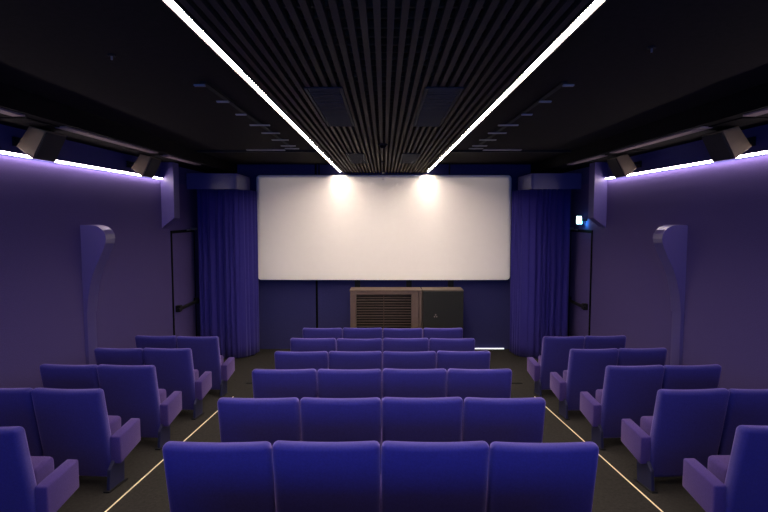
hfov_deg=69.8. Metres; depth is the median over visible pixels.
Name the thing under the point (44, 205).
wall
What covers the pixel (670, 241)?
wall sconce
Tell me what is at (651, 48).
sprinkler head
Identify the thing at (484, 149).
ceiling bar
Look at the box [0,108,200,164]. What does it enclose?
trim
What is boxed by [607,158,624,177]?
speaker grille
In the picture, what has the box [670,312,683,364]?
trim
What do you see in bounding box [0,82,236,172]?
beam
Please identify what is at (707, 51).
ceiling
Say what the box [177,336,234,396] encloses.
seat
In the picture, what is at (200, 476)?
seat
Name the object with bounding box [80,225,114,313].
wall sconce
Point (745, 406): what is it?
seat
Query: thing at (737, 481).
seat
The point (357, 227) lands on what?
projection screen
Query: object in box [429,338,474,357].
seat
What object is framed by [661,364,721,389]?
seat
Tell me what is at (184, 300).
door
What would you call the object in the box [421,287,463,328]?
subwoofer
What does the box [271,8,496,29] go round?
ceiling
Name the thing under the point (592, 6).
ceiling light strip
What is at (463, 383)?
seat
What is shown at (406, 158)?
ceiling vent
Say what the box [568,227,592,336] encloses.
door
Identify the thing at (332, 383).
seat
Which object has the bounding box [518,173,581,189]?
pelmet
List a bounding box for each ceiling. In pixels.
[0,0,767,163]
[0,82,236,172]
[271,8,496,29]
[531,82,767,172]
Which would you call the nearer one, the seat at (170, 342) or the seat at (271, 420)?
the seat at (271, 420)
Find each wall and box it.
[0,124,202,388]
[236,164,532,348]
[565,124,767,389]
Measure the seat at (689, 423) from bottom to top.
0.799 m
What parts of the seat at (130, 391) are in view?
backrest, leg, armrest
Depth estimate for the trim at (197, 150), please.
8.04 m
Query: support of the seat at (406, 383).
on the floor
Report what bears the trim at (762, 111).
attached to the beam at (734, 106)
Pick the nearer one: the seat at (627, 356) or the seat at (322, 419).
the seat at (322, 419)
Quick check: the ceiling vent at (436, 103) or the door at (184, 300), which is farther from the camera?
the door at (184, 300)
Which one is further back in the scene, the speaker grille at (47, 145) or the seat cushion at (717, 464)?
the speaker grille at (47, 145)
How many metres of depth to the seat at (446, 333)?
7.58 m
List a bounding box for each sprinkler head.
[107,53,115,59]
[647,46,656,52]
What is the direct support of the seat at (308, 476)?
on the floor
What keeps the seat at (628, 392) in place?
on the floor
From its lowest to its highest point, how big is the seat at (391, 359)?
0.799 m
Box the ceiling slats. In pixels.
[178,0,589,172]
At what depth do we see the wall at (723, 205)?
5.84 m
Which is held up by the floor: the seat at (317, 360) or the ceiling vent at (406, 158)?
the seat at (317, 360)
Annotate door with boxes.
[170,228,199,336]
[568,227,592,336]
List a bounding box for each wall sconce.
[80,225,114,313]
[653,225,687,313]
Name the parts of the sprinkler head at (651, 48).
sprinkler plate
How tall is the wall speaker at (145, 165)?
0.290 m
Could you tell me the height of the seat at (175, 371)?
0.799 m
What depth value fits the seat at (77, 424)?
4.02 m
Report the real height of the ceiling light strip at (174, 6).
0.165 m
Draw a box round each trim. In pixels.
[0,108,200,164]
[84,312,96,364]
[197,150,316,151]
[315,164,317,327]
[451,150,570,151]
[567,108,767,164]
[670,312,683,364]
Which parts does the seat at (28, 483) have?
backrest, armrest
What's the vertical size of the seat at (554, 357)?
0.799 m
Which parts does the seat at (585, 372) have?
armrest, leg, backrest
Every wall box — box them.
[160,162,179,227]
[588,162,607,227]
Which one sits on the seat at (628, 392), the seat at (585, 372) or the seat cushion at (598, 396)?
the seat cushion at (598, 396)
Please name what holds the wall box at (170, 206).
attached to the wall at (44, 205)
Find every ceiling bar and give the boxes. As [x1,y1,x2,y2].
[246,149,284,150]
[483,149,521,150]
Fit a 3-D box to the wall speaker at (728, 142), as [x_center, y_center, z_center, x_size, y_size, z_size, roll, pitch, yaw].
[3.080,-0.989,4.750,0.440,0.290,0.680,0,4,0]
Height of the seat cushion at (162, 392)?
0.220 m
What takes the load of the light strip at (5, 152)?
attached to the wall at (44, 205)
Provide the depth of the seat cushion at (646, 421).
4.25 m
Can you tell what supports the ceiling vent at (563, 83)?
in the ceiling at (707, 51)
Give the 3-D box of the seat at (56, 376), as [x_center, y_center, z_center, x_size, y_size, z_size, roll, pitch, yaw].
[-2.841,1.345,5.109,0.589,0.784,0.426,0,4,3]
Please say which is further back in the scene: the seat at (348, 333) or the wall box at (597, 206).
the wall box at (597, 206)
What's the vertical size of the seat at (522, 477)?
0.799 m
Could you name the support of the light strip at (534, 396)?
on the floor
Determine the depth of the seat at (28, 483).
3.15 m
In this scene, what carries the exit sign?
attached to the wall at (723, 205)
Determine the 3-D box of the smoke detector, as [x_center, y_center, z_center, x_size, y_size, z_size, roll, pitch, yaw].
[-0.012,-1.216,6.077,0.110,0.045,0.110,0,4,0]
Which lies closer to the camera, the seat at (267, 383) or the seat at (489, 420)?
the seat at (489, 420)
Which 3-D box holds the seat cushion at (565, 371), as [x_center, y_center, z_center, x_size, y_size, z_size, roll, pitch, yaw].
[2.212,1.390,6.105,0.404,0.220,0.200,0,4,-3]
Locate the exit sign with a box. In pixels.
[575,216,586,223]
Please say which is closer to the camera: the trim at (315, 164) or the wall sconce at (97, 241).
the wall sconce at (97, 241)
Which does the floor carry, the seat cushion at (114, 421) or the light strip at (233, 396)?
the light strip at (233, 396)
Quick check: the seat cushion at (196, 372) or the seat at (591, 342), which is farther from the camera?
the seat at (591, 342)
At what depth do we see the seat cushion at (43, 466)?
3.36 m
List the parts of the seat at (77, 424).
backrest, foot plate, leg, armrest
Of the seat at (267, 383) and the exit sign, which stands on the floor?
the seat at (267, 383)
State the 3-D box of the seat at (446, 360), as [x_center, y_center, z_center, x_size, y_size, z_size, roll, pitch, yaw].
[0.836,1.358,5.863,0.586,0.799,0.456,0,4,0]
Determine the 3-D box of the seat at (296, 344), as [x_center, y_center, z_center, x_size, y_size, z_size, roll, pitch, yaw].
[-0.849,1.368,6.810,0.622,0.799,0.456,0,4,0]
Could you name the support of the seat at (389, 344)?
on the floor
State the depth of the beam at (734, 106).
5.47 m
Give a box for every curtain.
[197,189,259,358]
[509,189,570,358]
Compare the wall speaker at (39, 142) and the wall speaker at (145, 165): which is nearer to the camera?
the wall speaker at (39, 142)
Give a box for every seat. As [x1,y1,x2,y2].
[0,388,43,455]
[0,426,78,511]
[31,388,140,492]
[40,364,99,388]
[94,347,143,365]
[97,364,181,449]
[135,335,177,348]
[142,348,211,419]
[162,441,275,511]
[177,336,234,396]
[217,397,301,488]
[252,369,317,426]
[272,440,380,511]
[274,351,328,394]
[290,338,335,366]
[300,397,381,474]
[303,328,342,350]
[317,369,381,427]
[328,351,381,370]
[336,338,382,370]
[343,328,382,358]
[381,441,488,511]
[382,368,446,398]
[382,397,462,442]
[383,328,422,338]
[383,338,428,351]
[383,351,435,368]
[423,328,462,338]
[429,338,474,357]
[436,351,489,395]
[446,368,511,429]
[462,397,545,482]
[486,441,598,511]
[527,336,584,396]
[550,348,618,419]
[580,365,664,449]
[584,335,625,348]
[617,347,666,365]
[621,388,729,493]
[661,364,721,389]
[682,425,767,511]
[718,389,767,454]
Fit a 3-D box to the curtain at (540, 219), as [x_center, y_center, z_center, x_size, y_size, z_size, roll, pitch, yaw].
[2.601,0.334,9.589,0.428,2.951,1.110,-4,6,-45]
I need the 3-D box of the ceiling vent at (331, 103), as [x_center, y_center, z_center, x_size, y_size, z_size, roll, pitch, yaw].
[-0.375,-1.088,4.106,0.240,0.009,1.450,0,4,0]
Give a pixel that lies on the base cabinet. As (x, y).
(370, 307)
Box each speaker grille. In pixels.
[34,132,65,161]
[143,158,160,177]
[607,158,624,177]
[702,132,733,161]
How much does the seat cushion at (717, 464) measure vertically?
0.220 m
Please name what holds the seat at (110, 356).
on the floor
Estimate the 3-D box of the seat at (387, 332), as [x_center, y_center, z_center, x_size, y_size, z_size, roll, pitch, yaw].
[0.279,1.380,7.819,0.586,0.799,0.456,0,4,0]
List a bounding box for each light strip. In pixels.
[0,149,162,179]
[105,396,233,511]
[160,0,341,171]
[426,0,607,171]
[534,396,662,511]
[605,149,767,179]
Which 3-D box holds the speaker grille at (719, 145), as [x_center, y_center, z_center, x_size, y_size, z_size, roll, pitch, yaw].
[2.987,-0.974,4.932,0.121,0.224,0.296,0,4,0]
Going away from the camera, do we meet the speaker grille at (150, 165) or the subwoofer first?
the speaker grille at (150, 165)
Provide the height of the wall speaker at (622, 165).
0.290 m
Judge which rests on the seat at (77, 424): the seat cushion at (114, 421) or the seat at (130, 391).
the seat cushion at (114, 421)
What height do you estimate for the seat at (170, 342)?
0.784 m
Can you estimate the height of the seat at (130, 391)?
0.799 m
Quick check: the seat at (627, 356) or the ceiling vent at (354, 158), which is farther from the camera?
the ceiling vent at (354, 158)
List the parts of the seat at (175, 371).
backrest, leg, armrest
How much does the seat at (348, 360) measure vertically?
0.799 m
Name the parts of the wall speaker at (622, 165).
mounting plate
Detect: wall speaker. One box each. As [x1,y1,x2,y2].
[0,117,65,161]
[123,150,162,177]
[605,150,644,177]
[702,117,767,161]
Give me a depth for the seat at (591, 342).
6.79 m
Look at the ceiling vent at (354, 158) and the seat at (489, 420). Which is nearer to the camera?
the seat at (489, 420)
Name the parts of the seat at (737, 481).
armrest, backrest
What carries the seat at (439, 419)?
on the floor
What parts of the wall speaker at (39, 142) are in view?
mounting plate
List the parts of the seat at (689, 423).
armrest, foot plate, leg, backrest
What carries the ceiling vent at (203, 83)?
in the ceiling at (707, 51)
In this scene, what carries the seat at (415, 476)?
on the floor
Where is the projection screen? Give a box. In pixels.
[256,164,511,286]
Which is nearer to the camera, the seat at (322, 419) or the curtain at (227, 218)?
the seat at (322, 419)
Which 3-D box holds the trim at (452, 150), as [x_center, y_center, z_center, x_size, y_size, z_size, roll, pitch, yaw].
[1.795,-1.534,8.059,1.890,0.030,0.040,0,4,0]
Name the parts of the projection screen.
support post, support post, support post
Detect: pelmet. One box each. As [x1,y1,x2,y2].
[186,173,249,189]
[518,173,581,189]
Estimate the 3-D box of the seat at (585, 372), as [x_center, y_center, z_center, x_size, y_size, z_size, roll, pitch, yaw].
[2.194,1.364,6.029,0.628,0.799,0.456,0,4,-3]
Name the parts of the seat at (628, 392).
armrest, leg, backrest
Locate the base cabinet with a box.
[350,287,421,328]
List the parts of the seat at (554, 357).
armrest, leg, backrest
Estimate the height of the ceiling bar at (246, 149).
0.011 m
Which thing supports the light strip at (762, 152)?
attached to the wall at (723, 205)
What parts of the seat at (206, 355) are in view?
backrest, leg, armrest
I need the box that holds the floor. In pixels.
[57,349,704,511]
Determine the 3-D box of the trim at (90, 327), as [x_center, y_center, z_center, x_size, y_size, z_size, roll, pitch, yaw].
[-3.283,0.812,6.154,0.036,1.921,0.185,0,4,0]
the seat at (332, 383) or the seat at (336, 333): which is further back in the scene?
the seat at (336, 333)
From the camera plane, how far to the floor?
4.58 m
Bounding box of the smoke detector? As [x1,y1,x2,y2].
[378,143,387,147]
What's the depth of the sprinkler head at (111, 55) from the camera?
3.26 m
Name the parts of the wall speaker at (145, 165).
mounting plate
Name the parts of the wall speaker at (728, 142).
mounting plate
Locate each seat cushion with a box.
[31,456,53,484]
[108,415,120,435]
[159,389,165,403]
[194,369,198,380]
[563,370,566,380]
[595,389,602,403]
[640,416,652,435]
[707,455,729,482]
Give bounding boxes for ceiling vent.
[194,81,298,149]
[304,87,354,126]
[345,153,366,163]
[399,153,420,163]
[413,87,463,126]
[469,81,573,149]
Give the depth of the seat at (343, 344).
6.57 m
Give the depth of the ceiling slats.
2.75 m
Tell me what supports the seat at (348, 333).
on the floor
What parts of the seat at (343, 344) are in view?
backrest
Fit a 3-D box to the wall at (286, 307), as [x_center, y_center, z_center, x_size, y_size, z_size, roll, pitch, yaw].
[0.000,0.041,10.481,6.600,3.727,0.100,0,4,0]
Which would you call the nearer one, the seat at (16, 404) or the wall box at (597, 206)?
the seat at (16, 404)
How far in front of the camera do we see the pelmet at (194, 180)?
9.14 m

